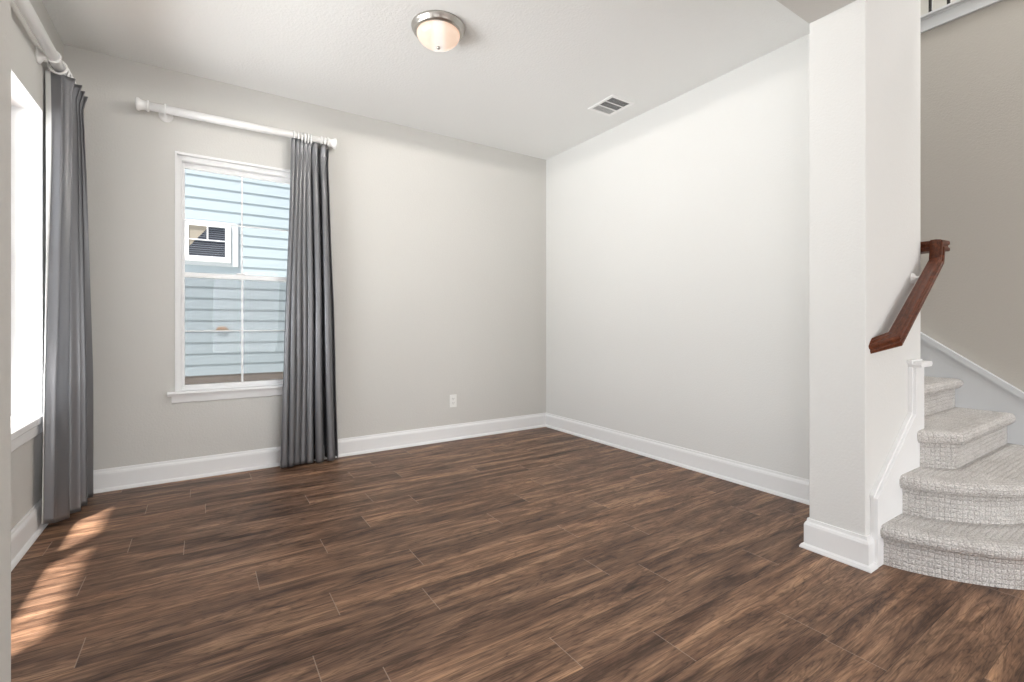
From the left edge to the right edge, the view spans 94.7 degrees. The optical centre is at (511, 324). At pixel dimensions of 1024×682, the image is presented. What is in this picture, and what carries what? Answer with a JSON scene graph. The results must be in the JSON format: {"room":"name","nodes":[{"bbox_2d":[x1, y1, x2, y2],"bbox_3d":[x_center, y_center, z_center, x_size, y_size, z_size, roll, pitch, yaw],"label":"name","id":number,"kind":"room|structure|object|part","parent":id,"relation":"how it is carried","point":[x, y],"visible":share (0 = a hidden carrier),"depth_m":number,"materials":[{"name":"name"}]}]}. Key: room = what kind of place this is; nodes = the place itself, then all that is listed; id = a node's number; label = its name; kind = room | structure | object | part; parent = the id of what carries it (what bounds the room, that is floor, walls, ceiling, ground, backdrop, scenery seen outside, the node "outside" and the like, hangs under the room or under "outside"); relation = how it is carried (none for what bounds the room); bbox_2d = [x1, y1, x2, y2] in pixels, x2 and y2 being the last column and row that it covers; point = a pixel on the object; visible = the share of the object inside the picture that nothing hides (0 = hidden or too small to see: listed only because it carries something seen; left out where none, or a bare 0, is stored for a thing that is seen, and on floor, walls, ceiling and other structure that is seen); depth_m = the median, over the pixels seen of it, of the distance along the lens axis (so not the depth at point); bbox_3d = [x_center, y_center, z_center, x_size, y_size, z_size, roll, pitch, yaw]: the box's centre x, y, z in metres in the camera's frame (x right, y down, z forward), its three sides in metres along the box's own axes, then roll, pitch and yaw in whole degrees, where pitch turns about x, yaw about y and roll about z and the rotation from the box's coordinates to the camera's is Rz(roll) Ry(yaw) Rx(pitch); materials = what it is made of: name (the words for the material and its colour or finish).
{"room":"empty living room","nodes":[
{"label":"empty living room","id":0,"kind":"room"},
{"bbox_2d":[11,0,63,529],"bbox_3d":[-2.033,-0.480,1.634,0.200,3.040,2.791,0,0,-33],"label":"wall","id":1,"kind":"structure","parent":0,"point":[26,460],"depth_m":2.32,"materials":[{"name":"paint"}]},
{"bbox_2d":[11,69,42,451],"bbox_3d":[-2.034,-0.287,1.668,0.216,1.675,1.860,0,0,-33],"label":"window","id":2,"kind":"structure","parent":1,"relation":"in","point":[26,114],"depth_m":2.43,"materials":[{"name":"white plastic"}]},
{"bbox_3d":[-2.005,0.478,1.688,0.146,0.034,1.860,0,0,-33],"label":"sill","id":3,"kind":"part","parent":2,"relation":"part of","materials":[{"name":"white paint"}]},
{"bbox_2d":[11,498,47,570],"bbox_3d":[-1.937,0.971,1.697,0.030,0.138,2.791,0,0,-33],"label":"baseboard","id":4,"kind":"structure","parent":1,"relation":"attached to","point":[28,529],"depth_m":2.20,"materials":[{"name":"white paint"}]},
{"bbox_2d":[13,0,69,76],"bbox_3d":[-1.949,-1.379,1.778,0.098,0.092,2.352,0,0,-33],"label":"curtain rod","id":5,"kind":"object","parent":1,"relation":"attached to","point":[25,7],"visible":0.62,"depth_m":2.26,"materials":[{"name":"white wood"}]},
{"bbox_2d":[42,61,92,523],"bbox_3d":[-2.442,-0.198,2.594,0.151,2.439,0.526,0,0,-33],"label":"pleated curtain","id":6,"kind":"object","parent":5,"relation":"hanging from","point":[67,459],"visible":0.99,"depth_m":2.51,"materials":[{"name":"grey fabric"}]},
{"bbox_2d":[64,44,545,469],"bbox_3d":[-1.293,-0.480,3.905,3.926,3.040,0.200,0,0,-33],"label":"wall","id":7,"kind":"structure","parent":0,"point":[438,242],"depth_m":3.79,"materials":[{"name":"paint"}]},
{"bbox_2d":[167,151,289,403],"bbox_3d":[-1.945,-0.319,3.407,0.871,1.689,0.160,0,0,-33],"label":"window","id":8,"kind":"structure","parent":7,"relation":"in","point":[183,393],"depth_m":3.28,"materials":[{"name":"white plastic"}]},
{"bbox_3d":[-1.925,0.460,3.376,0.871,0.028,0.085,0,0,-33],"label":"sill","id":9,"kind":"part","parent":8,"relation":"part of","materials":[{"name":"white paint"}]},
{"bbox_3d":[-1.956,0.036,3.424,0.723,0.796,0.030,0,0,-33],"label":"sash","id":10,"kind":"part","parent":8,"relation":"part of","materials":[{"name":"white plastic"}]},
{"bbox_3d":[-1.978,-0.726,3.457,0.723,0.788,0.030,0,0,-33],"label":"sash","id":11,"kind":"part","parent":8,"relation":"part of","materials":[{"name":"clear glass"}]},
{"bbox_2d":[135,97,336,148],"bbox_3d":[-1.878,-1.391,3.329,1.217,0.092,0.124,0,0,-33],"label":"curtain rod","id":12,"kind":"object","parent":7,"relation":"attached to","point":[166,113],"visible":0.91,"depth_m":3.21,"materials":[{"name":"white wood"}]},
{"bbox_2d":[280,131,337,467],"bbox_3d":[-1.517,-0.203,3.545,0.425,2.455,0.156,0,0,-33],"label":"pleated curtain","id":13,"kind":"object","parent":12,"relation":"hanging from","point":[309,430],"visible":1,"depth_m":3.51,"materials":[{"name":"grey fabric"}]},
{"bbox_2d":[93,413,545,493],"bbox_3d":[-1.173,0.971,3.847,3.664,0.138,0.030,0,0,-33],"label":"baseboard","id":14,"kind":"structure","parent":7,"relation":"attached to","point":[133,476],"depth_m":3.43,"materials":[{"name":"white paint"}]},
{"bbox_2d":[450,394,456,406],"bbox_3d":[-0.533,0.688,4.278,0.070,0.114,0.010,0,0,-33],"label":"wall outlet","id":15,"kind":"object","parent":7,"relation":"attached to","point":[453,398],"visible":1,"depth_m":4.28,"materials":[{"name":"white plastic"}]},
{"bbox_2d":[42,0,809,159],"bbox_3d":[-0.529,-1.840,2.738,3.926,0.280,2.991,0,0,-33],"label":"ceiling","id":16,"kind":"structure","parent":0,"point":[524,77],"depth_m":2.92,"materials":[{"name":"paint"}]},
{"bbox_2d":[411,10,464,51],"bbox_3d":[-0.420,-1.637,2.695,0.306,0.126,0.306,0,0,-33],"label":"ceiling light","id":17,"kind":"object","parent":16,"relation":"attached to","point":[436,30],"visible":1,"depth_m":2.62,"materials":[{"name":"silver metal"}]},
{"bbox_3d":[-0.420,-1.627,2.695,0.242,0.079,0.242,0,0,-33],"label":"lamp shade","id":18,"kind":"part","parent":17,"relation":"part of","materials":[{"name":"beige glass"}]},
{"bbox_2d":[588,95,634,116],"bbox_3d":[0.767,-1.696,3.658,0.240,0.007,0.270,0,0,-33],"label":"ceiling vent","id":19,"kind":"object","parent":16,"relation":"in","point":[611,105],"visible":1,"depth_m":3.65,"materials":[{"name":"white metal"}]},
{"bbox_2d":[0,0,919,681],"bbox_3d":[-0.190,-0.480,1.038,5.220,3.040,0.225,0,0,-33],"label":"wall","id":20,"kind":"structure","parent":0,"point":[865,54],"depth_m":2.10,"materials":[{"name":"paint"}]},
{"bbox_2d":[799,517,877,572],"bbox_3d":[1.684,0.971,2.265,0.618,0.138,0.285,0,0,-33],"label":"baseboard","id":21,"kind":"structure","parent":20,"relation":"attached to","point":[856,550],"depth_m":2.08,"materials":[{"name":"white paint"}]},
{"bbox_2d":[869,239,949,353],"bbox_3d":[1.316,-0.788,3.013,0.708,1.826,2.060,0,0,-33],"label":"stair handrail","id":22,"kind":"object","parent":20,"relation":"attached to","point":[902,325],"visible":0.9,"depth_m":2.15,"materials":[{"name":"brown wood"}]},
{"bbox_2d":[11,427,1023,681],"bbox_3d":[1.430,1.100,-0.632,6.500,0.120,10.776,0,0,-33],"label":"floor","id":23,"kind":"structure","parent":0,"point":[543,554],"depth_m":1.86,"materials":[{"name":"brown wood"}]},
{"bbox_2d":[870,332,1023,589],"bbox_3d":[1.575,-0.584,3.380,1.523,3.248,4.470,0,0,-33],"label":"staircase","id":24,"kind":"structure","parent":23,"relation":"on","point":[947,496],"depth_m":2.13,"materials":[{"name":"grey carpet"}]},
{"bbox_2d":[546,33,809,479],"bbox_3d":[0.752,-1.660,4.308,0.062,5.400,4.215,0,0,-33],"label":"wall","id":25,"kind":"structure","parent":0,"point":[678,232],"depth_m":3.38,"materials":[{"name":"paint"}]},
{"bbox_2d":[546,413,809,504],"bbox_3d":[1.104,0.971,3.687,0.030,0.138,2.791,0,0,-33],"label":"baseboard","id":26,"kind":"structure","parent":25,"relation":"attached to","point":[791,487],"depth_m":3.37,"materials":[{"name":"white paint"}]},
{"bbox_2d":[920,0,955,15],"bbox_3d":[4.127,-3.183,5.152,0.150,2.355,6.500,0,0,-33],"label":"wall","id":27,"kind":"structure","parent":0,"point":[924,4],"depth_m":4.82,"materials":[{"name":"paint"}]},
{"bbox_2d":[920,0,1023,391],"bbox_3d":[3.722,-0.438,1.600,0.120,2.955,12.000,0,0,-33],"label":"wall","id":28,"kind":"structure","parent":0,"point":[972,65],"depth_m":2.86,"materials":[{"name":"paint"}]},
{"bbox_2d":[920,0,1002,33],"bbox_3d":[2.176,-1.956,3.875,0.094,0.102,6.500,0,0,-33],"label":"trim","id":29,"kind":"structure","parent":28,"relation":"attached to","point":[957,9],"depth_m":2.95,"materials":[{"name":"grey paint"}]},
{"bbox_2d":[929,0,950,11],"bbox_3d":[2.190,-2.465,3.884,0.060,0.920,6.300,0,0,-33],"label":"landing railing","id":30,"kind":"object","parent":29,"relation":"on","point":[930,1],"visible":0.02,"depth_m":3.06,"materials":[{"name":"black metal"}]},
{"label":"outside","id":31,"kind":"structure","parent":0,"visible":0},
{"bbox_3d":[-2.191,1.440,3.347,28.000,0.200,32.000,0,0,-33],"label":"ground","id":32,"kind":"structure","parent":31,"visible":0},
{"bbox_2d":[185,169,289,384],"bbox_3d":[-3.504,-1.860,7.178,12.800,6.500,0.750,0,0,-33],"label":"neighbor house","id":33,"kind":"structure","parent":32,"relation":"on","point":[210,304],"depth_m":6.88,"materials":[{"name":"blue"}]},
{"bbox_2d":[189,225,206,245],"bbox_3d":[-4.397,-1.245,6.631,0.235,0.300,0.002,0,0,-33],"label":"drape","id":34,"kind":"object","parent":33,"relation":"hanging from","point":[197,233],"depth_m":6.62,"materials":[{"name":"fabric"}]},
{"bbox_3d":[-4.317,-1.183,6.689,0.432,0.425,0.006,0,0,-33],"label":"pane","id":35,"kind":"part","parent":33,"relation":"part of","materials":[{"name":"grey glass"}]},
{"bbox_2d":[216,327,227,329],"bbox_3d":[-4.177,0.054,6.804,0.150,0.061,0.019,0,0,-33],"label":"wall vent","id":36,"kind":"object","parent":33,"relation":"attached to","point":[217,328],"depth_m":6.79,"materials":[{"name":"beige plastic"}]}
]}

